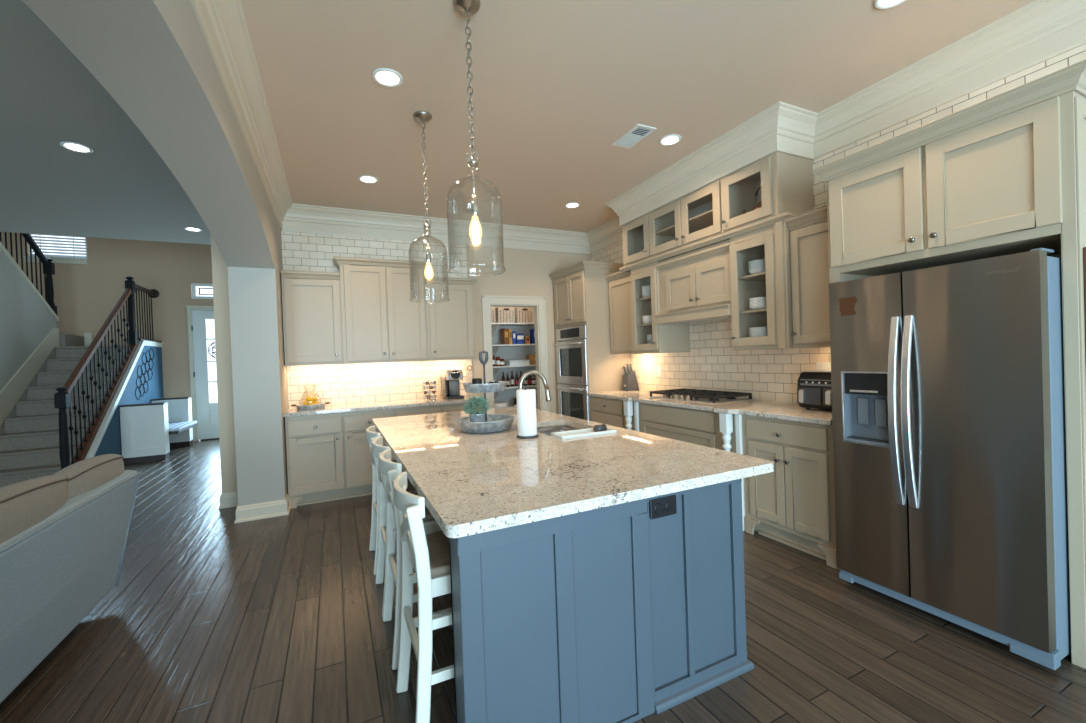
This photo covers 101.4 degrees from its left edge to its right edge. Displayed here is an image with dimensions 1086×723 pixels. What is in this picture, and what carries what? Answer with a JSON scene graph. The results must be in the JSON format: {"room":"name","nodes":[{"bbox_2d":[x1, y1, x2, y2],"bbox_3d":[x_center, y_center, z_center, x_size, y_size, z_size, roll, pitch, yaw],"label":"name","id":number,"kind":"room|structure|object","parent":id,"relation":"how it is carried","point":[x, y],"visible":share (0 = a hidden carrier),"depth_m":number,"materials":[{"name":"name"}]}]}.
{"room":"kitchen","nodes":[
{"label":"kitchen","id":0,"kind":"room"},
{"bbox_2d":[0,248,56,433],"bbox_3d":[-7.389,-0.374,5.893,0.100,3.955,3.160,-2,1,-25],"label":"wall","id":1,"kind":"structure","parent":0,"point":[25,321],"depth_m":6.42,"materials":[{"name":"beige paint"}]},
{"bbox_2d":[0,242,58,320],"bbox_3d":[-7.590,-1.534,6.217,0.140,1.720,2.445,-2,1,-25],"label":"trim","id":2,"kind":"structure","parent":1,"relation":"attached to","point":[2,247],"depth_m":6.67,"materials":[{"name":"beige paint"}]},
{"bbox_2d":[0,232,56,316],"bbox_3d":[-7.612,-1.940,6.226,0.123,2.418,2.427,-2,1,-25],"label":"stair railing","id":3,"kind":"object","parent":2,"relation":"on","point":[48,266],"visible":0.62,"depth_m":7.03,"materials":[{"name":"black metal"}]},
{"bbox_2d":[0,328,59,425],"bbox_3d":[-7.458,0.522,6.258,0.020,2.160,2.430,-2,1,-25],"label":"trim","id":4,"kind":"structure","parent":1,"relation":"attached to","point":[12,391],"depth_m":6.51,"materials":[{"name":"beige paint"}]},
{"bbox_2d":[1,232,213,397],"bbox_3d":[-7.783,-1.159,8.299,5.300,5.500,0.100,-2,1,-25],"label":"wall","id":5,"kind":"structure","parent":0,"point":[85,295],"depth_m":8.34,"materials":[{"name":"beige paint"}]},
{"bbox_2d":[23,235,88,263],"bbox_3d":[-8.636,-2.434,7.874,0.850,1.388,0.105,-2,1,-25],"label":"window","id":6,"kind":"structure","parent":5,"relation":"in","point":[55,259],"depth_m":7.89,"materials":[{"name":"white paint"}]},
{"bbox_2d":[28,234,86,258],"bbox_3d":[-8.611,-2.476,7.870,0.755,1.279,0.039,-2,1,-25],"label":"window blind","id":7,"kind":"object","parent":6,"relation":"attached to","point":[73,238],"visible":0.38,"depth_m":7.90,"materials":[{"name":"white plastic"}]},
{"bbox_2d":[84,333,92,345],"bbox_3d":[-8.208,-0.378,8.024,0.100,0.274,0.024,-2,1,-25],"label":"trim","id":8,"kind":"structure","parent":5,"relation":"attached to","point":[87,336],"depth_m":8.01,"materials":[{"name":"beige paint"}]},
{"bbox_2d":[186,305,213,440],"bbox_3d":[-6.328,0.210,8.905,1.235,2.645,0.030,-2,1,-25],"label":"trim","id":9,"kind":"structure","parent":5,"relation":"attached to","point":[190,308],"depth_m":8.66,"materials":[{"name":"beige paint"}]},
{"bbox_2d":[192,283,212,298],"bbox_3d":[-6.392,-1.397,8.918,1.040,0.305,0.070,-2,1,-25],"label":"window","id":10,"kind":"structure","parent":5,"relation":"in","point":[194,285],"depth_m":8.74,"materials":[{"name":"white paint"}]},
{"bbox_2d":[191,310,218,439],"bbox_3d":[-6.349,0.245,8.909,1.048,2.542,0.065,-2,1,-25],"label":"door","id":11,"kind":"structure","parent":5,"relation":"in","point":[207,416],"depth_m":8.74,"materials":[{"name":"white paint"}]},
{"bbox_2d":[94,346,163,456],"bbox_3d":[-6.590,0.642,7.065,0.030,1.840,3.129,-2,1,-25],"label":"wall","id":12,"kind":"structure","parent":0,"point":[110,443],"depth_m":7.37,"materials":[{"name":"blue paint"}]},
{"bbox_2d":[85,340,161,458],"bbox_3d":[-6.578,0.591,7.048,0.049,1.918,3.169,-2,1,-25],"label":"trim","id":13,"kind":"structure","parent":12,"relation":"attached to","point":[96,442],"depth_m":6.67,"materials":[{"name":"white paint"}]},
{"bbox_2d":[135,348,153,399],"bbox_3d":[-6.871,0.196,7.676,0.008,0.893,0.923,-2,1,-25],"label":"wall ornament","id":14,"kind":"object","parent":12,"relation":"attached to","point":[150,348],"visible":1,"depth_m":7.63,"materials":[{"name":"black metal"}]},
{"bbox_2d":[22,0,288,505],"bbox_3d":[-1.033,-0.140,0.664,0.370,3.140,9.080,-2,1,-25],"label":"wall","id":15,"kind":"structure","parent":0,"point":[154,58],"depth_m":2.58,"materials":[{"name":"beige paint"}]},
{"bbox_2d":[218,492,290,522],"bbox_3d":[-2.877,1.386,4.434,0.656,0.142,0.868,-2,1,-25],"label":"baseboard","id":16,"kind":"structure","parent":15,"relation":"attached to","point":[251,512],"depth_m":4.13,"materials":[{"name":"beige paint"}]},
{"bbox_2d":[190,0,1085,254],"bbox_3d":[0.834,-1.651,1.605,3.919,0.275,8.972,-2,1,-25],"label":"trim","id":17,"kind":"structure","parent":15,"relation":"attached to","point":[1039,31],"depth_m":3.21,"materials":[{"name":"beige paint"}]},
{"bbox_2d":[210,233,590,493],"bbox_3d":[-1.289,-0.183,5.535,4.527,3.140,0.270,-2,1,-25],"label":"wall","id":18,"kind":"structure","parent":0,"point":[527,272],"depth_m":5.79,"materials":[{"name":"beige paint"}]},
{"bbox_2d":[281,231,467,407],"bbox_3d":[-1.885,-0.599,5.280,2.058,2.220,0.008,-2,1,-25],"label":"tiled wall","id":19,"kind":"structure","parent":18,"relation":"attached to","point":[385,381],"depth_m":5.18,"materials":[{"name":"white tile"}]},
{"bbox_2d":[281,270,342,365],"bbox_3d":[-2.477,-0.450,4.796,0.548,0.975,0.359,-2,1,-25],"label":"upper cabinet","id":20,"kind":"object","parent":19,"relation":"attached to","point":[311,301],"visible":1,"depth_m":4.67,"materials":[{"name":"beige paint"}]},
{"bbox_2d":[333,256,428,363],"bbox_3d":[-1.821,-0.562,5.106,1.022,1.145,0.359,-2,1,-25],"label":"upper cabinet","id":21,"kind":"object","parent":19,"relation":"attached to","point":[380,324],"visible":0.98,"depth_m":4.96,"materials":[{"name":"beige paint"}]},
{"bbox_2d":[425,277,477,360],"bbox_3d":[-1.124,-0.506,5.434,0.622,0.975,0.359,-2,1,-25],"label":"upper cabinet","id":22,"kind":"object","parent":19,"relation":"attached to","point":[450,324],"visible":0.97,"depth_m":5.30,"materials":[{"name":"beige paint"}]},
{"bbox_2d":[481,295,548,411],"bbox_3d":[-0.369,0.235,6.041,0.916,2.228,0.136,-2,1,-25],"label":"trim","id":23,"kind":"structure","parent":18,"relation":"attached to","point":[539,303],"depth_m":6.09,"materials":[{"name":"beige paint"}]},
{"bbox_2d":[491,306,536,408],"bbox_3d":[-0.539,-0.273,6.763,2.117,3.240,1.310,-2,1,-25],"label":"wall","id":24,"kind":"structure","parent":0,"point":[510,352],"depth_m":7.38,"materials":[{"name":"beige paint"}]},
{"bbox_2d":[491,323,534,336],"bbox_3d":[-0.654,-0.502,7.102,2.011,0.200,0.398,-2,1,-25],"label":"shelf","id":25,"kind":"object","parent":24,"relation":"attached to","point":[494,326],"visible":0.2,"depth_m":7.10,"materials":[{"name":"white paint"}]},
{"bbox_2d":[495,307,514,322],"bbox_3d":[-0.616,-0.725,7.043,0.276,0.244,0.229,-2,1,-25],"label":"basket","id":26,"kind":"object","parent":25,"relation":"on","point":[503,314],"visible":0.82,"depth_m":6.95,"materials":[{"name":"wicker"}]},
{"bbox_2d":[514,307,532,322],"bbox_3d":[-0.331,-0.737,7.178,0.266,0.244,0.229,-2,1,-25],"label":"basket","id":27,"kind":"object","parent":25,"relation":"on","point":[522,315],"visible":0.81,"depth_m":7.08,"materials":[{"name":"wicker"}]},
{"bbox_2d":[492,344,534,355],"bbox_3d":[-0.642,-0.165,7.106,2.011,0.200,0.398,-2,1,-25],"label":"shelf","id":28,"kind":"object","parent":24,"relation":"attached to","point":[495,348],"visible":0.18,"depth_m":7.10,"materials":[{"name":"white paint"}]},
{"bbox_2d":[501,328,508,344],"bbox_3d":[-0.605,-0.391,7.025,0.070,0.250,0.162,-2,1,-25],"label":"cereal box","id":29,"kind":"object","parent":28,"relation":"on","point":[504,332],"visible":0.87,"depth_m":6.96,"materials":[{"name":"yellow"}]},
{"bbox_2d":[516,333,523,343],"bbox_3d":[-0.391,-0.360,7.126,0.120,0.170,0.162,-2,1,-25],"label":"cereal box","id":30,"kind":"object","parent":28,"relation":"on","point":[519,336],"visible":0.66,"depth_m":7.05,"materials":[{"name":"blue cardboard"}]},
{"bbox_2d":[493,365,535,377],"bbox_3d":[-0.629,0.172,7.109,2.011,0.200,0.398,-2,1,-25],"label":"shelf","id":31,"kind":"object","parent":24,"relation":"attached to","point":[496,369],"visible":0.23,"depth_m":7.07,"materials":[{"name":"white paint"}]},
{"bbox_2d":[505,360,529,365],"bbox_3d":[-0.409,0.020,7.127,0.350,0.085,0.210,-2,1,-25],"label":"tray","id":32,"kind":"object","parent":31,"relation":"on","point":[507,362],"visible":0.96,"depth_m":7.03,"materials":[{"name":"white paint"}]},
{"bbox_2d":[526,354,535,364],"bbox_3d":[-0.180,-0.032,7.223,0.140,0.170,0.162,-2,1,-25],"label":"cardboard box","id":33,"kind":"object","parent":31,"relation":"on","point":[532,357],"visible":0.67,"depth_m":7.15,"materials":[{"name":"brown cardboard"}]},
{"bbox_2d":[494,384,536,398],"bbox_3d":[-0.618,0.501,7.113,2.011,0.200,0.398,-2,1,-25],"label":"shelf","id":34,"kind":"object","parent":24,"relation":"attached to","point":[496,394],"visible":0.13,"depth_m":7.13,"materials":[{"name":"white paint"}]},
{"bbox_2d":[0,0,1034,244],"bbox_3d":[-2.094,-2.910,1.253,9.700,2.460,11.220,-2,1,-25],"label":"ceiling","id":35,"kind":"structure","parent":0,"point":[555,84],"depth_m":2.95,"materials":[{"name":"beige paint"}]},
{"bbox_2d":[60,142,93,152],"bbox_3d":[-3.584,-1.644,3.417,0.180,0.010,0.180,-2,1,-25],"label":"recessed light","id":36,"kind":"object","parent":35,"relation":"in","point":[72,146],"visible":1,"depth_m":3.41,"materials":[{"name":"white paint"}]},
{"bbox_2d":[358,175,377,183],"bbox_3d":[-1.653,-1.722,4.207,0.180,0.010,0.180,-2,1,-25],"label":"recessed light","id":37,"kind":"object","parent":35,"relation":"in","point":[365,178],"visible":1,"depth_m":4.20,"materials":[{"name":"white paint"}]},
{"bbox_2d":[372,68,402,86],"bbox_3d":[-0.949,-1.731,2.715,0.180,0.010,0.180,-2,1,-25],"label":"recessed light","id":38,"kind":"object","parent":35,"relation":"in","point":[387,77],"visible":1,"depth_m":2.71,"materials":[{"name":"white paint"}]},
{"bbox_2d":[408,111,449,300],"bbox_3d":[-0.830,-1.089,3.164,0.281,1.312,0.281,-2,1,-25],"label":"pendant light","id":39,"kind":"object","parent":35,"relation":"hanging from","point":[424,117],"visible":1,"depth_m":3.15,"materials":[{"name":"clear glass"}]},
{"bbox_2d":[408,227,449,300],"bbox_3d":[-0.816,-0.695,3.169,0.281,0.524,0.281,-2,1,-25],"label":"glass shade","id":40,"kind":"object","parent":39,"relation":"on","point":[428,272],"depth_m":3.15,"materials":[{"name":"clear glass"}]},
{"bbox_2d":[446,0,505,272],"bbox_3d":[-0.347,-1.096,2.176,0.281,1.312,0.281,-2,1,-25],"label":"pendant light","id":41,"kind":"object","parent":35,"relation":"hanging from","point":[465,7],"visible":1,"depth_m":2.17,"materials":[{"name":"clear glass"}]},
{"bbox_2d":[471,201,478,216],"bbox_3d":[-0.335,-0.747,2.180,0.036,0.074,0.036,-2,1,-25],"label":"socket","id":42,"kind":"object","parent":41,"relation":"attached to","point":[474,205],"depth_m":2.17,"materials":[{"name":"silver metal"}]},
{"bbox_2d":[446,164,505,272],"bbox_3d":[-0.333,-0.702,2.180,0.281,0.524,0.281,-2,1,-25],"label":"shade","id":43,"kind":"object","parent":41,"relation":"on","point":[475,231],"depth_m":2.16,"materials":[{"name":"clear glass"}]},
{"bbox_2d":[612,124,656,148],"bbox_3d":[0.727,-1.800,3.566,0.180,0.013,0.354,-2,1,-25],"label":"ceiling vent","id":44,"kind":"object","parent":35,"relation":"in","point":[639,132],"visible":1,"depth_m":3.55,"materials":[{"name":"white metal"}]},
{"bbox_2d":[659,134,681,145],"bbox_3d":[1.044,-1.813,3.644,0.180,0.010,0.180,-2,1,-25],"label":"recessed light","id":45,"kind":"object","parent":35,"relation":"in","point":[668,140],"visible":1,"depth_m":3.64,"materials":[{"name":"white paint"}]},
{"bbox_2d":[874,0,906,9],"bbox_3d":[1.758,-1.823,2.212,0.180,0.010,0.180,-2,1,-25],"label":"recessed light","id":46,"kind":"object","parent":35,"relation":"in","point":[878,4],"visible":1,"depth_m":2.26,"materials":[{"name":"white paint"}]},
{"bbox_2d":[0,439,1085,722],"bbox_3d":[-2.656,1.526,2.829,9.700,0.120,14.600,-2,1,-25],"label":"floor","id":47,"kind":"structure","parent":0,"point":[209,617],"depth_m":2.15,"materials":[{"name":"brown wood"}]},
{"bbox_2d":[0,334,136,487],"bbox_3d":[-7.689,0.577,6.628,2.315,2.060,2.980,-2,1,-25],"label":"staircase","id":48,"kind":"structure","parent":47,"relation":"on","point":[29,440],"depth_m":6.28,"materials":[{"name":"grey carpet"}]},
{"bbox_2d":[54,276,161,469],"bbox_3d":[-6.617,0.069,6.927,0.175,2.990,3.360,-2,1,-25],"label":"stair railing","id":49,"kind":"object","parent":48,"relation":"on","point":[62,398],"visible":0.95,"depth_m":6.36,"materials":[{"name":"black metal"}]},
{"bbox_2d":[0,454,140,702],"bbox_3d":[-2.548,0.994,1.528,1.185,0.965,2.610,-2,1,-25],"label":"sofa","id":50,"kind":"object","parent":47,"relation":"on","point":[64,533],"visible":1,"depth_m":1.99,"materials":[{"name":"grey fabric"}]},
{"bbox_2d":[0,474,67,543],"bbox_3d":[-2.133,0.738,1.621,0.292,0.485,1.160,-2,1,-25],"label":"cushion","id":51,"kind":"object","parent":50,"relation":"on","point":[26,506],"depth_m":1.82,"materials":[{"name":"beige fabric"}]},
{"bbox_2d":[53,454,124,498],"bbox_3d":[-2.512,0.758,2.370,0.288,0.455,0.840,-2,1,-25],"label":"cushion","id":52,"kind":"object","parent":50,"relation":"on","point":[79,480],"depth_m":2.30,"materials":[{"name":"beige fabric"}]},
{"bbox_2d":[119,397,196,463],"bbox_3d":[-6.411,1.105,7.527,0.648,0.892,1.518,-2,1,-25],"label":"bench","id":53,"kind":"object","parent":47,"relation":"on","point":[146,436],"visible":1,"depth_m":6.89,"materials":[{"name":"white paint"}]},
{"bbox_2d":[169,421,196,431],"bbox_3d":[-6.396,1.115,7.535,0.625,0.050,1.080,-2,1,-25],"label":"bench cushion","id":54,"kind":"object","parent":53,"relation":"on","point":[174,426],"visible":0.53,"depth_m":7.56,"materials":[{"name":"grey fabric"}]},
{"bbox_2d":[285,413,345,508],"bbox_3d":[-2.386,0.985,4.692,0.511,0.903,0.601,-2,1,-25],"label":"base cabinet","id":55,"kind":"object","parent":47,"relation":"on","point":[314,443],"visible":0.99,"depth_m":4.46,"materials":[{"name":"beige paint"}]},
{"bbox_2d":[283,395,487,416],"bbox_3d":[-1.710,0.486,5.026,2.078,0.036,0.585,-2,1,-25],"label":"countertop","id":56,"kind":"structure","parent":55,"relation":"on","point":[340,408],"depth_m":4.81,"materials":[{"name":"stone"}]},
{"bbox_2d":[291,402,329,409],"bbox_3d":[-2.445,0.470,4.682,0.333,0.056,0.278,-2,1,12],"label":"round tray","id":57,"kind":"object","parent":56,"relation":"on","point":[319,405],"visible":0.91,"depth_m":4.58,"materials":[{"name":"metal"}]},
{"bbox_2d":[441,369,463,398],"bbox_3d":[-1.091,0.269,5.353,0.225,0.345,0.304,-2,1,-25],"label":"coffee maker","id":58,"kind":"object","parent":56,"relation":"on","point":[451,377],"visible":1,"depth_m":5.29,"materials":[{"name":"black plastic"}]},
{"bbox_2d":[466,359,472,394],"bbox_3d":[-0.938,0.197,5.684,0.070,0.460,0.019,-2,1,-25],"label":"wooden sign","id":59,"kind":"object","parent":56,"relation":"on","point":[468,361],"visible":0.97,"depth_m":5.68,"materials":[{"name":"wood"}]},
{"bbox_2d":[342,408,395,497],"bbox_3d":[-1.922,0.966,4.912,0.513,0.903,0.601,-2,1,-25],"label":"base cabinet","id":60,"kind":"object","parent":47,"relation":"on","point":[357,453],"visible":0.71,"depth_m":4.63,"materials":[{"name":"beige paint"}]},
{"bbox_2d":[366,426,402,574],"bbox_3d":[-1.022,0.938,3.211,0.444,0.934,0.444,-2,1,-25],"label":"counter stool","id":61,"kind":"object","parent":47,"relation":"on","point":[371,434],"visible":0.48,"depth_m":3.29,"materials":[{"name":"white paint"}]},
{"bbox_2d":[372,436,423,617],"bbox_3d":[-0.788,0.935,2.713,0.444,0.934,0.444,-2,1,-25],"label":"counter stool","id":62,"kind":"object","parent":47,"relation":"on","point":[378,448],"visible":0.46,"depth_m":2.81,"materials":[{"name":"white paint"}]},
{"bbox_2d":[379,449,441,669],"bbox_3d":[-0.594,0.932,2.302,0.444,0.934,0.444,-2,1,-25],"label":"counter stool","id":63,"kind":"object","parent":47,"relation":"on","point":[390,470],"visible":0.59,"depth_m":2.13,"materials":[{"name":"white paint"}]},
{"bbox_2d":[395,405,440,416],"bbox_3d":[-1.463,0.947,5.128,0.498,0.903,0.601,-2,1,-25],"label":"base cabinet","id":64,"kind":"object","parent":47,"relation":"on","point":[419,410],"visible":0.05,"depth_m":4.88,"materials":[{"name":"beige paint"}]},
{"bbox_2d":[392,472,453,722],"bbox_3d":[-0.348,0.929,1.782,0.444,0.934,0.444,-2,1,-25],"label":"counter stool","id":65,"kind":"object","parent":47,"relation":"on","point":[428,554],"visible":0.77,"depth_m":1.58,"materials":[{"name":"white paint"}]},
{"bbox_2d":[441,402,482,412],"bbox_3d":[-1.002,0.928,5.346,0.518,0.903,0.601,-2,1,-25],"label":"base cabinet","id":66,"kind":"object","parent":47,"relation":"on","point":[459,406],"visible":0.02,"depth_m":5.05,"materials":[{"name":"beige paint"}]},
{"bbox_2d":[549,261,630,420],"bbox_3d":[0.638,0.043,5.940,0.695,2.540,0.936,-2,1,-25],"label":"oven tower","id":67,"kind":"object","parent":47,"relation":"on","point":[580,289],"visible":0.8,"depth_m":5.55,"materials":[{"name":"beige paint"}]},
{"bbox_2d":[554,325,589,420],"bbox_3d":[0.607,0.215,5.922,0.646,1.350,0.796,-2,1,-25],"label":"double oven","id":68,"kind":"object","parent":67,"relation":"in","point":[571,346],"visible":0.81,"depth_m":5.76,"materials":[{"name":"grey metal"}]},
{"bbox_2d":[449,479,753,722],"bbox_3d":[-0.235,0.955,3.021,1.418,0.843,2.925,-2,1,-25],"label":"kitchen island","id":69,"kind":"object","parent":47,"relation":"on","point":[628,612],"visible":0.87,"depth_m":1.64,"materials":[{"name":"blue wood"}]},
{"bbox_2d":[372,406,773,537],"bbox_3d":[-0.261,0.512,3.058,1.500,0.040,3.020,-2,1,-25],"label":"island countertop","id":70,"kind":"structure","parent":69,"relation":"on","point":[469,483],"depth_m":2.03,"materials":[{"name":"stone"}]},
{"bbox_2d":[457,351,514,432],"bbox_3d":[-0.420,0.209,3.217,0.420,0.574,0.420,-2,1,-25],"label":"tiered tray","id":71,"kind":"object","parent":70,"relation":"on","point":[492,422],"visible":0.94,"depth_m":3.10,"materials":[{"name":"metal"}]},
{"bbox_2d":[463,396,489,421],"bbox_3d":[-0.467,0.360,3.129,0.194,0.246,0.192,-2,1,-25],"label":"potted plant","id":72,"kind":"object","parent":71,"relation":"on","point":[476,415],"visible":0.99,"depth_m":3.10,"materials":[{"name":"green plant"}]},
{"bbox_2d":[516,386,538,438],"bbox_3d":[-0.106,0.322,2.873,0.144,0.333,0.144,-2,1,-25],"label":"paper towel holder","id":73,"kind":"object","parent":70,"relation":"on","point":[526,398],"visible":1,"depth_m":2.82,"materials":[{"name":"white paper"}]},
{"bbox_2d":[518,370,551,401],"bbox_3d":[-0.048,0.273,3.200,0.273,0.420,0.128,-2,1,-25],"label":"faucet","id":74,"kind":"object","parent":70,"relation":"on","point":[520,385],"visible":0.71,"depth_m":3.24,"materials":[{"name":"silver metal"}]},
{"bbox_2d":[537,425,580,435],"bbox_3d":[0.151,0.615,3.169,0.440,0.194,0.760,-2,1,-25],"label":"sink","id":75,"kind":"object","parent":70,"relation":"in","point":[548,430],"visible":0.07,"depth_m":3.54,"materials":[{"name":"grey metal"}]},
{"bbox_2d":[551,424,616,438],"bbox_3d":[0.267,0.458,2.908,0.412,0.059,0.163,-2,1,-25],"label":"tray","id":76,"kind":"object","parent":70,"relation":"on","point":[601,429],"visible":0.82,"depth_m":2.92,"materials":[{"name":"white ceramic"}]},
{"bbox_2d":[654,503,662,513],"bbox_3d":[0.454,0.577,1.743,0.040,0.040,0.004,-2,1,-25],"label":"receptacle","id":77,"kind":"object","parent":69,"relation":"attached to","point":[658,507],"depth_m":1.74,"materials":[{"name":"black plastic"}]},
{"bbox_2d":[650,495,676,519],"bbox_3d":[0.477,0.576,1.759,0.130,0.076,0.006,-2,1,-25],"label":"outlet","id":78,"kind":"object","parent":69,"relation":"attached to","point":[662,506],"depth_m":1.76,"materials":[{"name":"black plastic"}]},
{"bbox_2d":[590,396,625,428],"bbox_3d":[1.006,0.857,5.250,0.680,0.903,0.728,-2,1,-25],"label":"base cabinet","id":79,"kind":"object","parent":47,"relation":"on","point":[608,411],"visible":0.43,"depth_m":5.07,"materials":[{"name":"beige paint"}]},
{"bbox_2d":[624,401,746,530],"bbox_3d":[1.477,0.851,4.224,0.703,0.903,1.526,-2,1,-25],"label":"base cabinet","id":80,"kind":"object","parent":47,"relation":"on","point":[721,431],"visible":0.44,"depth_m":3.89,"materials":[{"name":"beige paint"}]},
{"bbox_2d":[587,390,832,424],"bbox_3d":[1.447,0.380,4.238,0.713,0.036,2.941,-2,1,-25],"label":"countertop","id":81,"kind":"structure","parent":80,"relation":"on","point":[759,408],"depth_m":3.57,"materials":[{"name":"stone"}]},
{"bbox_2d":[622,371,638,390],"bbox_3d":[1.087,0.239,5.532,0.172,0.243,0.120,-2,1,-25],"label":"knife block","id":82,"kind":"object","parent":81,"relation":"on","point":[629,381],"visible":0.87,"depth_m":5.48,"materials":[{"name":"grey wood"}]},
{"bbox_2d":[648,388,752,403],"bbox_3d":[1.498,0.328,4.321,0.490,0.062,0.880,-2,1,-25],"label":"gas cooktop","id":83,"kind":"object","parent":81,"relation":"in","point":[691,395],"visible":1,"depth_m":4.15,"materials":[{"name":"black metal"}]},
{"bbox_2d":[797,369,831,409],"bbox_3d":[2.099,0.205,3.198,0.354,0.290,0.395,-2,1,-25],"label":"air fryer","id":84,"kind":"object","parent":81,"relation":"on","point":[814,390],"visible":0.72,"depth_m":3.19,"materials":[{"name":"black plastic"}]},
{"bbox_2d":[743,415,836,568],"bbox_3d":[1.960,0.844,3.229,0.680,0.903,0.682,-2,1,-25],"label":"base cabinet","id":85,"kind":"object","parent":47,"relation":"on","point":[793,504],"visible":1,"depth_m":3.04,"materials":[{"name":"beige paint"}]},
{"bbox_2d":[811,59,1085,668],"bbox_3d":[2.289,0.036,2.444,0.696,2.510,1.139,-2,1,-25],"label":"refrigerator surround","id":86,"kind":"object","parent":47,"relation":"on","point":[1002,174],"visible":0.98,"depth_m":2.07,"materials":[{"name":"beige paint"}]},
{"bbox_2d":[1083,247,1085,349],"bbox_3d":[2.456,-0.057,1.937,0.405,0.855,0.019,-2,1,-25],"label":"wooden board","id":87,"kind":"object","parent":86,"relation":"attached to","point":[1084,248],"visible":1,"depth_m":1.85,"materials":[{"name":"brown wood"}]},
{"bbox_2d":[828,248,1070,669],"bbox_3d":[2.212,0.406,2.365,0.855,1.778,0.872,-2,1,-25],"label":"refrigerator","id":88,"kind":"object","parent":47,"relation":"on","point":[948,385],"visible":1,"depth_m":2.07,"materials":[{"name":"silver metal"}]},
{"bbox_2d":[839,296,857,315],"bbox_3d":[1.718,-0.311,2.497,0.005,0.100,0.096,-2,1,-25],"label":"magnet","id":89,"kind":"object","parent":88,"relation":"attached to","point":[847,304],"visible":1,"depth_m":2.50,"materials":[{"name":"brown wood"}]},
{"bbox_3d":[2.447,-0.291,3.036,0.100,3.140,10.600,-2,1,-25],"label":"wall","id":90,"kind":"structure","parent":0,"visible":0},
{"bbox_2d":[785,205,829,347],"bbox_3d":[2.071,-0.579,3.152,0.441,0.950,0.428,-2,1,-25],"label":"upper cabinet","id":91,"kind":"object","parent":90,"relation":"attached to","point":[809,251],"visible":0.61,"depth_m":3.13,"materials":[{"name":"beige paint"}]},
{"bbox_2d":[591,44,1085,402],"bbox_3d":[1.876,-0.722,4.080,0.008,2.220,5.370,-2,1,-25],"label":"tiled wall","id":92,"kind":"structure","parent":90,"relation":"attached to","point":[712,362],"depth_m":4.01,"materials":[{"name":"white tile"}]},
{"bbox_2d":[605,270,633,353],"bbox_3d":[1.079,-0.588,5.352,0.356,0.983,0.622,-2,1,-25],"label":"upper cabinet","id":93,"kind":"object","parent":92,"relation":"attached to","point":[619,282],"visible":0.44,"depth_m":5.35,"materials":[{"name":"beige paint"}]},
{"bbox_2d":[622,212,664,266],"bbox_3d":[1.180,-1.340,4.938,0.471,0.516,0.486,-2,1,-25],"label":"upper cabinet","id":94,"kind":"object","parent":92,"relation":"attached to","point":[635,233],"visible":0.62,"depth_m":4.98,"materials":[{"name":"beige paint"}]},
{"bbox_2d":[630,262,689,353],"bbox_3d":[1.255,-0.562,4.847,0.471,0.942,0.435,-2,1,-25],"label":"upper cabinet","id":95,"kind":"object","parent":92,"relation":"attached to","point":[667,338],"visible":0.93,"depth_m":4.73,"materials":[{"name":"beige paint"}]},
{"bbox_2d":[642,315,651,323],"bbox_3d":[1.170,-0.458,4.901,0.150,0.095,0.150,-2,1,-25],"label":"serving bowl","id":96,"kind":"object","parent":95,"relation":"on","point":[646,319],"visible":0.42,"depth_m":4.84,"materials":[{"name":"white ceramic"}]},
{"bbox_2d":[619,212,794,272],"bbox_3d":[1.524,-1.061,4.253,0.451,0.050,2.088,-2,1,-25],"label":"trim","id":97,"kind":"structure","parent":95,"relation":"on","point":[780,217],"depth_m":3.84,"materials":[{"name":"beige paint"}]},
{"bbox_2d":[649,178,735,258],"bbox_3d":[1.486,-1.344,4.288,0.471,0.516,0.948,-2,1,-25],"label":"upper cabinet","id":98,"kind":"object","parent":92,"relation":"attached to","point":[696,216],"visible":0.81,"depth_m":4.25,"materials":[{"name":"beige paint"}]},
{"bbox_2d":[655,209,712,236],"bbox_3d":[1.518,-1.339,4.303,0.375,0.016,0.910,-2,1,-25],"label":"shelf","id":99,"kind":"object","parent":98,"relation":"attached to","point":[704,220],"depth_m":4.35,"materials":[{"name":"beige paint"}]},
{"bbox_2d":[655,239,731,323],"bbox_3d":[1.545,-0.714,4.226,0.466,0.644,0.933,-2,1,-25],"label":"upper cabinet","id":100,"kind":"object","parent":92,"relation":"attached to","point":[695,287],"visible":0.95,"depth_m":4.10,"materials":[{"name":"beige paint"}]},
{"bbox_2d":[721,151,813,232],"bbox_3d":[1.800,-1.349,3.623,0.471,0.516,0.518,-2,1,-25],"label":"upper cabinet","id":101,"kind":"object","parent":92,"relation":"attached to","point":[785,181],"visible":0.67,"depth_m":3.44,"materials":[{"name":"beige paint"}]},
{"bbox_2d":[729,221,823,349],"bbox_3d":[1.856,-0.570,3.572,0.471,0.943,0.510,-2,1,-25],"label":"upper cabinet","id":102,"kind":"object","parent":92,"relation":"attached to","point":[771,243],"visible":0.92,"depth_m":3.46,"materials":[{"name":"beige paint"}]},
{"bbox_2d":[738,272,765,281],"bbox_3d":[1.883,-0.699,3.586,0.375,0.016,0.472,-2,1,-25],"label":"shelf","id":103,"kind":"object","parent":102,"relation":"attached to","point":[759,277],"depth_m":3.68,"materials":[{"name":"beige paint"}]},
{"bbox_2d":[739,308,766,313],"bbox_3d":[1.894,-0.414,3.588,0.375,0.016,0.472,-2,1,-25],"label":"shelf","id":104,"kind":"object","parent":102,"relation":"attached to","point":[741,311],"depth_m":3.65,"materials":[{"name":"beige paint"}]},
{"bbox_2d":[816,362,830,368],"bbox_3d":[2.189,0.043,3.465,0.008,0.072,0.114,-2,1,-25],"label":"wall outlet","id":105,"kind":"object","parent":92,"relation":"attached to","point":[819,365],"visible":0.84,"depth_m":3.46,"materials":[{"name":"white paint"}]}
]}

